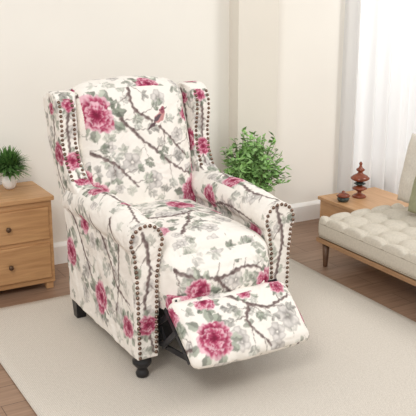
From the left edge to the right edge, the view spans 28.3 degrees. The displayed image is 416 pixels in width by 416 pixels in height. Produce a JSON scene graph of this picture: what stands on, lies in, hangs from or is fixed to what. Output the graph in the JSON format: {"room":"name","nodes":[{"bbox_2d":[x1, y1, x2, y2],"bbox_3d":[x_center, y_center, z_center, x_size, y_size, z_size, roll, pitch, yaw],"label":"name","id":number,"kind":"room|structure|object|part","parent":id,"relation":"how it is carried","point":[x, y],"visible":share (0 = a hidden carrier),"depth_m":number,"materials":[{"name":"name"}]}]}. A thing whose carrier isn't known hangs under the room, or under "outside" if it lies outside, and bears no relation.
{"room":"living room","nodes":[
{"label":"living room","id":0,"kind":"room"},
{"bbox_2d":[0,0,344,242],"bbox_3d":[-0.737,-0.990,4.150,6.900,2.600,0.150,-9,18,-28],"label":"wall","id":1,"kind":"structure","parent":0,"point":[46,46],"depth_m":4.40,"materials":[{"name":"paint"}]},
{"bbox_2d":[53,200,319,264],"bbox_3d":[-0.737,0.247,4.347,6.750,0.115,0.118,-9,18,-28],"label":"baseboard","id":2,"kind":"structure","parent":1,"relation":"attached to","point":[310,210],"depth_m":5.10,"materials":[{"name":"paint"}]},
{"bbox_2d":[337,0,415,194],"bbox_3d":[1.466,-1.251,5.199,1.460,2.480,0.100,-9,18,-28],"label":"sheer curtain","id":3,"kind":"object","parent":1,"relation":"hanging from","point":[378,109],"visible":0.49,"depth_m":5.10,"materials":[{"name":"white fabric"}]},
{"bbox_2d":[0,218,415,415],"bbox_3d":[0.490,0.911,2.432,6.900,0.100,5.150,-9,18,-28],"label":"floor","id":4,"kind":"structure","parent":0,"point":[389,291],"depth_m":4.09,"materials":[{"name":"brown wood"}]},
{"bbox_2d":[0,181,54,290],"bbox_3d":[-1.006,0.162,3.994,0.464,0.473,0.355,-9,18,-28],"label":"base cabinet","id":5,"kind":"object","parent":4,"relation":"on","point":[26,230],"visible":1,"depth_m":3.91,"materials":[{"name":"brown wood"}]},
{"bbox_2d":[0,146,31,188],"bbox_3d":[-0.964,-0.199,3.994,0.233,0.220,0.221,-9,18,-28],"label":"potted grass plant","id":6,"kind":"object","parent":5,"relation":"on","point":[10,165],"visible":1,"depth_m":3.97,"materials":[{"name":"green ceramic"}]},
{"bbox_3d":[-0.968,-0.130,4.019,0.074,0.072,0.074,-9,18,-28],"label":"pot","id":7,"kind":"part","parent":6,"relation":"part of","materials":[{"name":"white ceramic"}]},
{"bbox_3d":[-0.941,0.094,3.853,0.404,0.158,0.032,-9,18,-28],"label":"drawer","id":8,"kind":"part","parent":5,"relation":"part of","materials":[{"name":"brown wood"}]},
{"bbox_3d":[-0.941,0.274,3.905,0.404,0.177,0.032,-9,18,-28],"label":"drawer","id":9,"kind":"part","parent":5,"relation":"part of","materials":[{"name":"brown wood"}]},
{"bbox_2d":[0,258,415,415],"bbox_3d":[0.349,0.708,2.930,1.700,0.014,2.820,-9,18,-28],"label":"area rug","id":10,"kind":"object","parent":4,"relation":"on","point":[358,356],"visible":0.56,"depth_m":3.19,"materials":[{"name":"beige carpet"}]},
{"bbox_2d":[43,76,308,377],"bbox_3d":[-0.114,0.043,3.340,0.732,1.037,1.188,-9,18,-28],"label":"recliner armchair","id":11,"kind":"object","parent":10,"relation":"on","point":[164,245],"visible":1,"depth_m":3.25,"materials":[{"name":"fabric"}]},
{"bbox_3d":[-0.585,-0.273,3.400,0.021,0.330,0.098,-14,21,-41],"label":"nailhead trim","id":12,"kind":"part","parent":11,"relation":"part of","materials":[{"name":"brown metal"}]},
{"bbox_3d":[-0.538,-0.281,3.429,0.021,0.330,0.098,-14,21,-41],"label":"nailhead trim","id":13,"kind":"part","parent":11,"relation":"part of","materials":[{"name":"brown metal"}]},
{"bbox_3d":[-0.565,0.433,3.660,0.063,0.110,0.070,-9,18,-28],"label":"leg","id":14,"kind":"part","parent":11,"relation":"part of","materials":[{"name":"black paint"}]},
{"bbox_3d":[-0.399,0.212,3.307,0.152,0.556,0.702,-9,18,-28],"label":"arm","id":15,"kind":"part","parent":11,"relation":"part of","materials":[{"name":"fabric"}]},
{"bbox_2d":[70,76,196,204],"bbox_3d":[-0.320,-0.250,3.634,0.541,0.637,0.333,-9,18,-28],"label":"cushion","id":16,"kind":"object","parent":11,"relation":"on","point":[135,137],"depth_m":3.53,"materials":[{"name":"fabric"}]},
{"bbox_3d":[-0.250,0.593,3.128,0.074,0.098,0.074,-9,18,-28],"label":"leg","id":17,"kind":"part","parent":11,"relation":"part of","materials":[{"name":"black paint"}]},
{"bbox_3d":[-0.226,0.305,3.014,0.141,0.526,0.032,-9,18,-28],"label":"arm panel","id":18,"kind":"part","parent":11,"relation":"part of","materials":[{"name":"fabric"}]},
{"bbox_3d":[-0.218,0.308,3.000,0.138,0.522,0.010,-9,18,-28],"label":"nailhead trim","id":19,"kind":"part","parent":11,"relation":"part of","materials":[{"name":"brown metal"}]},
{"bbox_3d":[-0.045,-0.358,3.697,0.021,0.330,0.098,-5,17,-15],"label":"nailhead trim","id":20,"kind":"part","parent":11,"relation":"part of","materials":[{"name":"brown metal"}]},
{"bbox_2d":[131,199,269,300],"bbox_3d":[-0.100,0.154,3.347,0.494,0.279,0.729,-9,18,-28],"label":"seat cushion","id":21,"kind":"object","parent":11,"relation":"on","point":[206,248],"depth_m":3.11,"materials":[{"name":"fabric"}]},
{"bbox_3d":[0.006,-0.365,3.720,0.021,0.330,0.098,-5,17,-15],"label":"nailhead trim","id":22,"kind":"part","parent":11,"relation":"part of","materials":[{"name":"brown metal"}]},
{"bbox_3d":[0.101,0.134,3.578,0.152,0.556,0.702,-9,18,-28],"label":"arm","id":23,"kind":"part","parent":11,"relation":"part of","materials":[{"name":"fabric"}]},
{"bbox_3d":[0.274,0.226,3.284,0.142,0.526,0.031,-9,18,-28],"label":"arm panel","id":24,"kind":"part","parent":11,"relation":"part of","materials":[{"name":"fabric"}]},
{"bbox_3d":[0.282,0.231,3.271,0.138,0.522,0.010,-9,18,-28],"label":"nailhead trim","id":25,"kind":"part","parent":11,"relation":"part of","materials":[{"name":"brown metal"}]},
{"bbox_2d":[218,126,291,191],"bbox_3d":[0.228,-0.091,4.450,0.487,0.706,0.378,-9,18,-28],"label":"potted leafy plant","id":26,"kind":"object","parent":4,"relation":"on","point":[250,164],"visible":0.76,"depth_m":4.37,"materials":[{"name":"green plant"}]},
{"bbox_2d":[318,187,408,216],"bbox_3d":[0.962,0.043,4.913,0.444,0.192,0.444,-9,18,-28],"label":"table","id":27,"kind":"object","parent":4,"relation":"on","point":[329,204],"visible":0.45,"depth_m":4.89,"materials":[{"name":"brown wood"}]},
{"bbox_2d":[336,190,349,201],"bbox_3d":[0.794,-0.071,4.842,0.082,0.067,0.082,-9,18,-28],"label":"lidded jar","id":28,"kind":"object","parent":27,"relation":"on","point":[341,197],"visible":1,"depth_m":4.82,"materials":[{"name":"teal ceramic"}]},
{"bbox_3d":[0.794,-0.085,4.838,0.082,0.037,0.082,-9,18,-28],"label":"lid","id":29,"kind":"part","parent":28,"relation":"part of","materials":[{"name":"red ceramic"}]},
{"bbox_2d":[351,162,369,198],"bbox_3d":[0.906,-0.171,4.914,0.114,0.218,0.114,-9,18,-28],"label":"decorative figurine","id":30,"kind":"object","parent":27,"relation":"on","point":[360,177],"visible":1,"depth_m":4.89,"materials":[{"name":"brown ceramic"}]},
{"bbox_2d":[316,203,415,286],"bbox_3d":[1.333,0.202,3.749,0.773,0.533,1.750,-9,18,-28],"label":"daybed","id":31,"kind":"object","parent":4,"relation":"on","point":[383,237],"visible":1,"depth_m":4.08,"materials":[{"name":"beige fabric"}]},
{"bbox_3d":[0.617,0.244,4.327,0.040,0.132,0.040,-9,18,-28],"label":"leg","id":32,"kind":"part","parent":31,"relation":"part of","materials":[{"name":"brown wood"}]},
{"bbox_3d":[1.305,0.325,3.768,0.710,0.025,1.750,-9,18,-28],"label":"frame","id":33,"kind":"part","parent":31,"relation":"part of","materials":[{"name":"brown wood"}]},
{"bbox_2d":[397,133,415,202],"bbox_3d":[1.167,-0.179,4.336,0.149,0.363,0.384,-8,18,-25],"label":"throw cushion","id":34,"kind":"object","parent":31,"relation":"on","point":[408,175],"visible":0.88,"depth_m":4.41,"materials":[{"name":"beige fabric"}]},
{"bbox_2d":[408,177,415,213],"bbox_3d":[1.123,-0.052,4.198,0.086,0.196,0.242,-8,18,-26],"label":"throw cushion","id":35,"kind":"object","parent":31,"relation":"on","point":[412,202],"visible":1,"depth_m":4.26,"materials":[{"name":"green fabric"}]},
{"bbox_2d":[228,0,278,195],"bbox_3d":[0.256,-1.105,4.550,0.261,2.600,0.100,-9,18,-28],"label":"wall pillar","id":36,"kind":"structure","parent":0,"point":[253,24],"depth_m":4.60,"materials":[{"name":"paint"}]},
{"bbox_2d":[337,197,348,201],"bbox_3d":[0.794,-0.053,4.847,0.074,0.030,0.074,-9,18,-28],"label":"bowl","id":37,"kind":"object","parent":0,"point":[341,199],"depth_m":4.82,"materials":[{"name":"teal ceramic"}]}
]}

